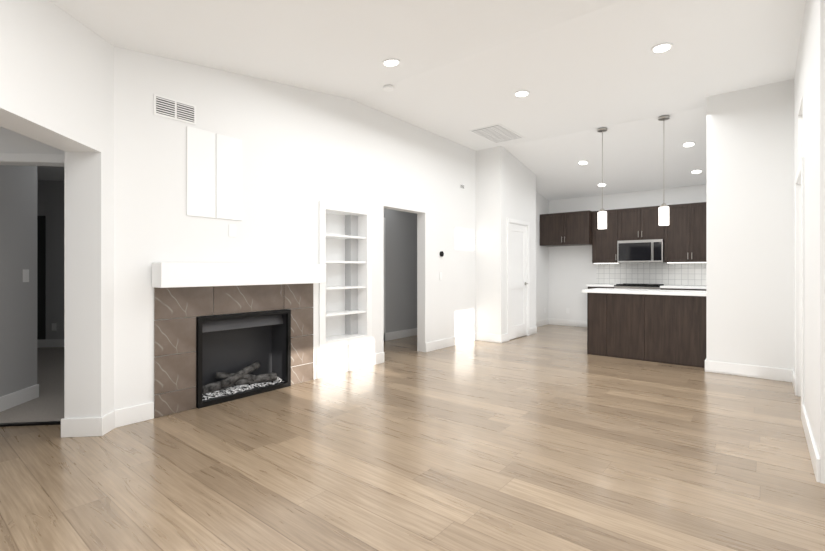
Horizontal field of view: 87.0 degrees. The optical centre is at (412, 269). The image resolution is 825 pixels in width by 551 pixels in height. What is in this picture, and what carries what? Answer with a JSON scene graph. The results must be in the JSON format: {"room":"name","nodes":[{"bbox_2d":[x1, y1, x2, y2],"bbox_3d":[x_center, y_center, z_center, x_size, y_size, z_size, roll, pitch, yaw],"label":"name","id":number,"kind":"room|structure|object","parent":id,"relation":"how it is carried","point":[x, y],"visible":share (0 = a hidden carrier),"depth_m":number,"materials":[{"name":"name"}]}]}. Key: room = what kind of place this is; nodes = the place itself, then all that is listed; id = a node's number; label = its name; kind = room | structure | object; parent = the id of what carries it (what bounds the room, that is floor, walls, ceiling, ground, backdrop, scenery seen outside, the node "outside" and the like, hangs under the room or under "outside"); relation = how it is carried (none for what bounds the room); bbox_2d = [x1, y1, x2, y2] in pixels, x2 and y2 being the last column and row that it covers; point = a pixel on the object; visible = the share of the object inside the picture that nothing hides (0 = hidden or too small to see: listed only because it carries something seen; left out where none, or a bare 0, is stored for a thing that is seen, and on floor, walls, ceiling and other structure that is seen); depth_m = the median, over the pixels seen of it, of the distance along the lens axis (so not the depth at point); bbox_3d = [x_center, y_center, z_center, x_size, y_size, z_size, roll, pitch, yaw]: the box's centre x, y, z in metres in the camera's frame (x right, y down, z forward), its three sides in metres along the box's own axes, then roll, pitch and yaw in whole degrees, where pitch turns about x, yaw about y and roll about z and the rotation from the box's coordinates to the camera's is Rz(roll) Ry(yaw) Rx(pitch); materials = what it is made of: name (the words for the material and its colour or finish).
{"room":"living room","nodes":[
{"label":"living room","id":0,"kind":"room"},
{"bbox_2d":[0,165,36,396],"bbox_3d":[-3.565,-0.090,3.779,0.120,2.600,0.640,0,0,-6],"label":"wall","id":1,"kind":"structure","parent":0,"point":[18,295],"depth_m":3.88,"materials":[{"name":"grey paint"}]},
{"bbox_2d":[0,384,38,411],"bbox_3d":[-3.497,1.143,3.786,0.016,0.135,0.640,0,0,-6],"label":"baseboard","id":2,"kind":"structure","parent":1,"relation":"attached to","point":[13,399],"depth_m":3.86,"materials":[{"name":"white"}]},
{"bbox_2d":[23,269,28,281],"bbox_3d":[-3.519,0.053,3.959,0.005,0.115,0.070,0,0,-6],"label":"light switch plate","id":3,"kind":"object","parent":1,"relation":"attached to","point":[26,279],"depth_m":3.96,"materials":[{"name":"white plastic"}]},
{"bbox_2d":[23,269,28,282],"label":"switch","id":4,"kind":"object","parent":3,"relation":"attached to","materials":[{"name":"white plastic"}]},
{"bbox_2d":[0,421,60,426],"bbox_3d":[-3.061,1.202,3.389,0.800,0.016,0.040,0,0,-6],"label":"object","id":5,"kind":"structure","parent":0,"point":[30,423],"depth_m":3.38,"materials":[{"name":"black metal"}]},
{"bbox_2d":[0,347,63,422],"bbox_3d":[-4.319,1.204,5.122,2.940,0.012,3.710,0,0,-6],"label":"floor","id":6,"kind":"structure","parent":0,"point":[47,404],"depth_m":4.12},
{"bbox_2d":[0,126,63,166],"bbox_3d":[-3.068,-1.115,3.449,0.800,0.550,0.120,0,0,-6],"label":"wall","id":7,"kind":"structure","parent":0,"point":[12,141],"depth_m":3.40,"materials":[{"name":"white paint"}]},
{"bbox_2d":[0,153,63,162],"bbox_3d":[-3.028,-0.873,3.385,0.865,0.065,0.016,0,0,-6],"label":"trim","id":8,"kind":"structure","parent":7,"relation":"attached to","point":[36,158],"depth_m":3.38,"materials":[{"name":"white"}]},
{"bbox_2d":[37,180,63,338],"bbox_3d":[-4.889,-0.090,6.902,3.980,2.600,0.150,0,0,-6],"label":"wall","id":9,"kind":"structure","parent":0,"point":[50,200],"depth_m":6.75,"materials":[{"name":"grey paint"}]},
{"bbox_2d":[37,339,63,347],"bbox_3d":[-4.502,1.143,6.860,2.940,0.135,0.016,0,0,-6],"label":"baseboard","id":10,"kind":"structure","parent":9,"relation":"attached to","point":[41,343],"depth_m":6.74,"materials":[{"name":"white wood"}]},
{"bbox_2d":[52,323,56,330],"bbox_3d":[-5.562,0.883,6.752,0.070,0.115,0.005,0,0,-6],"label":"electrical outlet plate","id":11,"kind":"object","parent":9,"relation":"attached to","point":[54,325],"depth_m":6.75,"materials":[{"name":"white plastic"}]},
{"bbox_2d":[37,166,63,180],"bbox_3d":[-4.103,-1.440,3.013,3.170,0.100,8.050,0,0,-6],"label":"ceiling","id":12,"kind":"structure","parent":0,"point":[55,173],"depth_m":6.27,"materials":[{"name":"white paint"}]},
{"bbox_2d":[0,0,113,417],"bbox_3d":[-2.340,-0.665,2.595,0.250,3.750,2.050,0,0,-6],"label":"wall","id":13,"kind":"structure","parent":0,"point":[88,284],"depth_m":3.16,"materials":[{"name":"white paint"}]},
{"bbox_2d":[61,417,100,437],"bbox_3d":[-2.407,1.143,3.159,0.266,0.135,0.016,0,0,-6],"label":"baseboard","id":14,"kind":"object","parent":13,"relation":"attached to","point":[80,427],"visible":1,"depth_m":3.15,"materials":[{"name":"white"}]},
{"bbox_2d":[100,410,114,435],"bbox_3d":[-2.275,1.143,3.253,0.016,0.135,0.176,0,0,-6],"label":"baseboard","id":15,"kind":"structure","parent":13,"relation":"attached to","point":[107,423],"depth_m":3.23,"materials":[{"name":"white"}]},
{"bbox_2d":[114,46,475,409],"bbox_3d":[-0.657,-0.665,5.473,0.150,3.750,5.680,0,0,39],"label":"wall","id":16,"kind":"structure","parent":0,"point":[154,222],"depth_m":4.44,"materials":[{"name":"white paint"}]},
{"bbox_2d":[115,402,153,427],"bbox_3d":[-2.204,1.143,3.430,0.016,0.135,0.297,0,0,39],"label":"baseboard","id":17,"kind":"structure","parent":16,"relation":"attached to","point":[133,414],"depth_m":3.43,"materials":[{"name":"white wood"}]},
{"bbox_2d":[154,94,195,124],"bbox_3d":[-2.003,-1.355,3.680,0.011,0.170,0.340,0,0,39],"label":"air vent","id":18,"kind":"object","parent":16,"relation":"in","point":[170,108],"visible":1,"depth_m":3.67,"materials":[{"name":"white metal"}]},
{"bbox_2d":[187,126,241,236],"bbox_3d":[-1.786,-0.775,3.949,0.010,0.930,0.510,0,0,39],"label":"panel","id":19,"kind":"object","parent":16,"relation":"attached to","point":[214,175],"visible":1,"depth_m":3.94,"materials":[{"name":"white"}]},
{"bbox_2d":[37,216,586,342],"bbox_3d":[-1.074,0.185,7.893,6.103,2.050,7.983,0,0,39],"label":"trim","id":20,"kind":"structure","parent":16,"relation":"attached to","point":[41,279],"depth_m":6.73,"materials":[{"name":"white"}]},
{"bbox_2d":[319,201,371,349],"bbox_3d":[-0.885,0.060,5.272,0.288,1.670,0.830,0,0,39],"label":"built-in shelves","id":21,"kind":"object","parent":16,"relation":"attached to","point":[333,312],"visible":0.77,"depth_m":5.38,"materials":[{"name":"white wood"}]},
{"bbox_2d":[313,352,383,379],"bbox_3d":[-0.733,1.143,5.247,0.016,0.135,1.147,0,0,39],"label":"baseboard","id":22,"kind":"structure","parent":16,"relation":"attached to","point":[326,370],"depth_m":5.17,"materials":[{"name":"white wood"}]},
{"bbox_2d":[439,251,443,279],"bbox_3d":[0.447,-0.070,6.697,0.022,0.439,0.092,0,0,39],"label":"thermostat","id":23,"kind":"object","parent":16,"relation":"attached to","point":[441,255],"visible":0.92,"depth_m":6.68,"materials":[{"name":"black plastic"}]},
{"bbox_2d":[425,332,475,351],"bbox_3d":[0.647,1.143,6.952,0.016,0.135,1.440,0,0,39],"label":"baseboard","id":24,"kind":"structure","parent":16,"relation":"attached to","point":[444,343],"depth_m":6.86,"materials":[{"name":"white wood"}]},
{"bbox_2d":[345,215,357,334],"bbox_3d":[-1.160,-0.090,5.861,1.120,2.600,0.150,0,0,39],"label":"wall","id":25,"kind":"structure","parent":0,"point":[351,274],"depth_m":5.49,"materials":[{"name":"grey paint"}]},
{"bbox_2d":[384,208,416,332],"bbox_3d":[-0.715,-0.090,7.205,0.120,2.600,3.700,0,0,39],"label":"wall","id":26,"kind":"structure","parent":0,"point":[400,270],"depth_m":7.73,"materials":[{"name":"grey paint"}]},
{"bbox_2d":[384,218,384,340],"bbox_3d":[-0.492,0.160,7.373,0.016,2.100,0.080,0,0,39],"label":"door frame","id":27,"kind":"structure","parent":26,"relation":"attached to","point":[384,279],"depth_m":7.38,"materials":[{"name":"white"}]},
{"bbox_2d":[385,328,416,340],"bbox_3d":[-0.599,1.143,7.240,0.016,0.135,2.700,0,0,39],"label":"baseboard","id":28,"kind":"structure","parent":26,"relation":"attached to","point":[400,334],"depth_m":7.71,"materials":[{"name":"white wood"}]},
{"bbox_2d":[0,324,824,550],"bbox_3d":[0.260,1.260,4.293,14.000,0.100,13.000,0,0,39],"label":"floor","id":29,"kind":"structure","parent":0,"point":[549,437],"depth_m":2.69,"materials":[{"name":"brown wood"}]},
{"bbox_2d":[152,262,325,417],"bbox_3d":[-1.646,0.575,4.209,0.505,1.270,1.650,0,0,39],"label":"fireplace","id":30,"kind":"object","parent":29,"relation":"on","point":[204,359],"visible":1,"depth_m":4.12,"materials":[{"name":"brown tile"}]},
{"bbox_2d":[614,283,663,289],"bbox_3d":[4.307,0.739,8.247,0.766,0.942,0.652,0,0,39],"label":"range","id":31,"kind":"object","parent":29,"relation":"on","point":[637,286],"visible":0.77,"depth_m":8.08,"materials":[{"name":"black metal"}]},
{"bbox_2d":[614,284,663,286],"bbox_3d":[4.322,0.298,8.265,0.766,0.012,0.606,0,0,39],"label":"cooktop","id":32,"kind":"object","parent":31,"relation":"in","point":[617,285],"depth_m":8.11,"materials":[{"name":"black glass"}]},
{"bbox_2d":[586,292,705,367],"bbox_3d":[3.280,0.768,6.062,1.440,0.885,0.650,0,0,39],"label":"kitchen island","id":33,"kind":"object","parent":29,"relation":"on","point":[662,326],"depth_m":5.77,"materials":[{"name":"brown wood"}]},
{"bbox_2d":[582,288,705,295],"bbox_3d":[3.258,0.304,6.086,1.504,0.040,0.720,0,0,39],"label":"island countertop","id":34,"kind":"structure","parent":33,"relation":"on","point":[625,292],"depth_m":5.83,"materials":[{"name":"white stone"}]},
{"bbox_2d":[660,288,693,289],"bbox_3d":[4.818,0.768,7.871,0.495,0.885,0.598,0,0,39],"label":"base cabinet","id":35,"kind":"object","parent":29,"relation":"on","point":[660,288],"depth_m":7.63,"materials":[{"name":"white stone"}]},
{"bbox_2d":[586,284,615,287],"bbox_3d":[3.821,0.304,8.666,0.511,0.040,0.618,0,0,39],"label":"countertop","id":36,"kind":"structure","parent":35,"relation":"on","point":[589,285],"depth_m":8.48,"materials":[{"name":"white stone"}]},
{"bbox_2d":[660,285,705,287],"bbox_3d":[5.632,0.304,7.199,2.607,0.040,0.618,0,0,39],"label":"countertop","id":37,"kind":"structure","parent":35,"relation":"on","point":[664,286],"depth_m":7.63,"materials":[{"name":"white stone"}]},
{"bbox_2d":[694,288,705,290],"bbox_3d":[5.132,0.768,7.617,0.554,0.885,0.598,0,0,39],"label":"base cabinet","id":38,"kind":"object","parent":29,"relation":"on","point":[695,289],"depth_m":7.41,"materials":[{"name":"brown wood"}]},
{"bbox_2d":[50,0,805,200],"bbox_3d":[0.063,-1.765,4.646,6.650,1.090,12.100,0,0,39],"label":"ceiling","id":39,"kind":"structure","parent":0,"point":[581,71],"depth_m":4.15,"materials":[{"name":"white paint"}]},
{"bbox_2d":[383,85,393,91],"bbox_3d":[-0.271,-2.041,4.877,0.120,0.036,0.120,0,0,39],"label":"smoke detector","id":40,"kind":"object","parent":39,"relation":"attached to","point":[387,88],"visible":1,"depth_m":4.85,"materials":[{"name":"white plastic"}]},
{"bbox_2d":[382,59,399,66],"bbox_3d":[-0.203,-1.985,4.166,0.175,0.033,0.175,0,0,33],"label":"recessed light","id":41,"kind":"object","parent":39,"relation":"in","point":[389,62],"depth_m":4.14,"materials":[{"name":"white"}]},
{"bbox_2d":[470,124,524,143],"bbox_3d":[1.290,-2.052,6.599,0.500,0.014,0.840,0,0,39],"label":"ceiling vent","id":42,"kind":"object","parent":39,"relation":"in","point":[522,137],"depth_m":6.40,"materials":[{"name":"white metal"}]},
{"bbox_2d":[514,90,529,96],"bbox_3d":[1.273,-2.052,5.068,0.175,0.012,0.175,0,0,33],"label":"recessed light","id":43,"kind":"object","parent":39,"relation":"in","point":[522,93],"depth_m":5.04,"materials":[{"name":"white"}]},
{"bbox_2d":[578,160,588,164],"bbox_3d":[2.949,-1.856,7.519,0.175,0.039,0.174,0,0,33],"label":"recessed light","id":44,"kind":"object","parent":39,"relation":"in","point":[583,162],"depth_m":7.50,"materials":[{"name":"white"}]},
{"bbox_2d":[597,128,606,228],"bbox_3d":[2.759,-1.325,6.323,0.132,1.449,0.132,0,0,39],"label":"pendant light","id":45,"kind":"object","parent":39,"relation":"hanging from","point":[602,218],"visible":0.98,"depth_m":6.29,"materials":[{"name":"white glass"}]},
{"bbox_2d":[651,43,672,52],"bbox_3d":[2.307,-2.052,4.025,0.175,0.012,0.175,0,0,33],"label":"recessed light","id":46,"kind":"object","parent":39,"relation":"in","point":[661,47],"depth_m":4.01,"materials":[{"name":"white"}]},
{"bbox_2d":[658,115,669,225],"bbox_3d":[3.369,-1.325,5.829,0.132,1.449,0.132,0,0,39],"label":"pendant light","id":47,"kind":"object","parent":39,"relation":"hanging from","point":[663,214],"visible":1,"depth_m":5.78,"materials":[{"name":"white glass"}]},
{"bbox_2d":[682,141,695,146],"bbox_3d":[4.111,-1.871,6.475,0.175,0.039,0.174,0,0,33],"label":"recessed light","id":48,"kind":"object","parent":39,"relation":"in","point":[687,144],"depth_m":6.46,"materials":[{"name":"white"}]},
{"bbox_2d":[690,169,702,173],"bbox_3d":[4.807,-1.667,7.366,0.175,0.039,0.174,0,0,33],"label":"recessed light","id":49,"kind":"object","parent":39,"relation":"in","point":[696,171],"depth_m":7.35,"materials":[{"name":"white"}]},
{"bbox_2d":[476,146,503,334],"bbox_3d":[1.318,-0.665,7.412,0.480,3.750,0.120,0,0,39],"label":"wall","id":50,"kind":"structure","parent":0,"point":[489,161],"depth_m":7.34,"materials":[{"name":"white paint"}]},
{"bbox_2d":[504,148,535,333],"bbox_3d":[1.905,-0.665,7.851,0.120,3.750,1.300,0,0,39],"label":"wall","id":51,"kind":"structure","parent":0,"point":[518,189],"depth_m":7.79,"materials":[{"name":"white paint"}]},
{"bbox_2d":[502,333,507,342],"bbox_3d":[1.541,1.143,7.293,0.016,0.135,0.215,0,0,39],"label":"baseboard","id":52,"kind":"structure","parent":51,"relation":"attached to","point":[504,337],"depth_m":7.28,"materials":[{"name":"white wood"}]},
{"bbox_2d":[507,218,508,340],"bbox_3d":[1.629,0.163,7.402,0.016,2.095,0.065,0,0,39],"label":"trim","id":53,"kind":"structure","parent":51,"relation":"attached to","point":[508,277],"depth_m":7.39,"materials":[{"name":"white wood"}]},
{"bbox_2d":[509,223,527,339],"bbox_3d":[1.880,0.199,7.730,0.103,2.006,0.728,0,0,39],"label":"pantry door","id":54,"kind":"structure","parent":51,"relation":"in","point":[518,283],"depth_m":7.74,"materials":[{"name":"white wood"}]},
{"bbox_2d":[509,218,527,224],"bbox_3d":[1.889,-0.853,7.722,0.016,0.065,0.760,0,0,39],"label":"trim","id":55,"kind":"structure","parent":51,"relation":"attached to","point":[518,221],"depth_m":7.69,"materials":[{"name":"white"}]},
{"bbox_2d":[526,226,527,335],"bbox_3d":[2.071,0.195,8.056,0.120,2.030,0.012,0,0,39],"label":"door frame","id":56,"kind":"structure","parent":51,"relation":"attached to","point":[527,281],"depth_m":8.02,"materials":[{"name":"white wood"}]},
{"bbox_2d":[528,222,529,335],"bbox_3d":[2.148,0.163,8.043,0.016,2.095,0.065,0,0,39],"label":"trim","id":57,"kind":"structure","parent":51,"relation":"attached to","point":[528,278],"depth_m":8.02,"materials":[{"name":"white wood"}]},
{"bbox_2d":[530,326,536,334],"bbox_3d":[2.268,1.143,8.191,0.016,0.135,0.315,0,0,39],"label":"baseboard","id":58,"kind":"structure","parent":51,"relation":"attached to","point":[533,330],"depth_m":8.19,"materials":[{"name":"white wood"}]},
{"bbox_2d":[536,191,547,320],"bbox_3d":[2.550,-0.665,9.227,0.150,3.750,1.650,0,0,39],"label":"wall","id":59,"kind":"structure","parent":0,"point":[541,268],"depth_m":9.40,"materials":[{"name":"white paint"}]},
{"bbox_2d":[536,318,548,326],"bbox_3d":[2.572,1.143,9.122,0.016,0.135,1.484,0,0,39],"label":"baseboard","id":60,"kind":"structure","parent":59,"relation":"attached to","point":[543,322],"depth_m":9.40,"materials":[{"name":"white wood"}]},
{"bbox_2d":[548,184,705,320],"bbox_3d":[5.062,-0.665,8.158,5.100,3.750,0.150,0,0,39],"label":"wall","id":61,"kind":"structure","parent":0,"point":[571,272],"depth_m":9.26,"materials":[{"name":"white paint"}]},
{"bbox_2d":[540,210,591,245],"bbox_3d":[3.276,-0.855,9.184,1.026,0.670,0.498,0,0,39],"label":"upper cabinet","id":62,"kind":"object","parent":61,"relation":"attached to","point":[566,228],"depth_m":8.96,"materials":[{"name":"brown wood"}]},
{"bbox_2d":[592,210,616,261],"bbox_3d":[3.946,-0.665,8.751,0.551,1.050,0.328,0,0,39],"label":"upper cabinet","id":63,"kind":"object","parent":61,"relation":"attached to","point":[604,244],"depth_m":8.64,"materials":[{"name":"brown wood"}]},
{"bbox_2d":[616,206,663,241],"bbox_3d":[4.418,-0.880,8.369,0.787,0.620,0.328,0,0,39],"label":"upper cabinet","id":64,"kind":"object","parent":61,"relation":"attached to","point":[640,223],"depth_m":8.25,"materials":[{"name":"brown wood"}]},
{"bbox_2d":[617,239,665,262],"bbox_3d":[4.380,-0.354,8.322,0.774,0.424,0.445,0,0,39],"label":"microwave","id":65,"kind":"object","parent":64,"relation":"attached to","point":[641,251],"visible":0.94,"depth_m":8.18,"materials":[{"name":"silver metal"}]},
{"bbox_2d":[596,263,705,285],"bbox_3d":[5.333,0.072,7.833,3.870,0.420,0.010,0,0,39],"label":"backsplash","id":66,"kind":"structure","parent":61,"relation":"attached to","point":[666,273],"depth_m":8.39,"materials":[{"name":"tile"}]},
{"bbox_2d":[660,202,705,261],"bbox_3d":[5.039,-0.665,7.865,0.934,1.050,0.328,0,0,39],"label":"upper cabinet","id":67,"kind":"object","parent":61,"relation":"attached to","point":[682,234],"depth_m":7.77,"materials":[{"name":"brown wood"}]},
{"bbox_2d":[667,260,705,263],"bbox_3d":[5.686,-0.133,7.260,2.500,0.010,0.040,0,0,39],"label":"light","id":68,"kind":"object","parent":67,"relation":"attached to","point":[670,262],"depth_m":7.83,"materials":[{"name":"white plastic"}]},
{"bbox_2d":[706,79,793,369],"bbox_3d":[4.525,-0.665,4.944,1.890,3.750,0.920,0,0,39],"label":"wall","id":69,"kind":"structure","parent":0,"point":[749,226],"depth_m":4.92,"materials":[{"name":"white paint"}]},
{"bbox_2d":[706,360,791,381],"bbox_3d":[3.801,1.143,4.928,0.785,0.135,0.016,0,0,39],"label":"baseboard","id":70,"kind":"structure","parent":69,"relation":"attached to","point":[770,373],"depth_m":4.91,"materials":[{"name":"white"}]},
{"bbox_2d":[798,115,802,152],"bbox_3d":[3.724,-1.270,4.091,0.150,0.360,0.114,0,0,39],"label":"wall","id":71,"kind":"structure","parent":0,"point":[800,128],"depth_m":4.08,"materials":[{"name":"white paint"}]},
{"bbox_2d":[803,92,803,135],"bbox_3d":[3.274,-1.270,3.534,0.150,0.360,0.114,0,0,39],"label":"wall","id":72,"kind":"structure","parent":0,"point":[803,113],"depth_m":3.54,"materials":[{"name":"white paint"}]},
{"bbox_2d":[794,0,824,483],"bbox_3d":[3.273,-0.665,3.533,0.150,3.750,2.850,0,0,39],"label":"wall","id":73,"kind":"structure","parent":0,"point":[814,207],"depth_m":2.81,"materials":[{"name":"white paint"}]},
{"bbox_2d":[792,370,794,391],"bbox_3d":[3.919,1.143,4.463,0.016,0.135,0.559,0,0,39],"label":"baseboard","id":74,"kind":"structure","parent":73,"relation":"attached to","point":[793,377],"depth_m":4.46,"materials":[{"name":"white wood"}]},
{"bbox_2d":[795,183,797,395],"bbox_3d":[3.719,0.152,4.216,0.016,2.115,0.075,0,0,39],"label":"trim","id":75,"kind":"structure","parent":73,"relation":"attached to","point":[796,289],"depth_m":4.19,"materials":[{"name":"white wood"}]},
{"bbox_2d":[795,161,800,183],"bbox_3d":[3.435,-0.868,3.865,0.016,0.075,0.830,0,0,39],"label":"trim","id":76,"kind":"structure","parent":73,"relation":"attached to","point":[798,175],"depth_m":3.86,"materials":[{"name":"white wood"}]},
{"bbox_2d":[798,184,800,396],"bbox_3d":[3.756,0.190,4.130,0.150,2.040,0.012,0,0,39],"label":"door frame","id":77,"kind":"structure","parent":73,"relation":"attached to","point":[799,290],"depth_m":4.16,"materials":[{"name":"white wood"}]},
{"bbox_2d":[801,157,803,419],"bbox_3d":[3.150,0.152,3.513,0.016,2.115,0.075,0,0,39],"label":"trim","id":78,"kind":"structure","parent":73,"relation":"attached to","point":[802,280],"depth_m":3.48,"materials":[{"name":"white wood"}]},
{"bbox_2d":[802,404,819,482],"bbox_3d":[2.719,1.143,2.981,0.016,0.135,1.295,0,0,39],"label":"baseboard","id":79,"kind":"structure","parent":73,"relation":"attached to","point":[813,452],"depth_m":2.76,"materials":[{"name":"white"}]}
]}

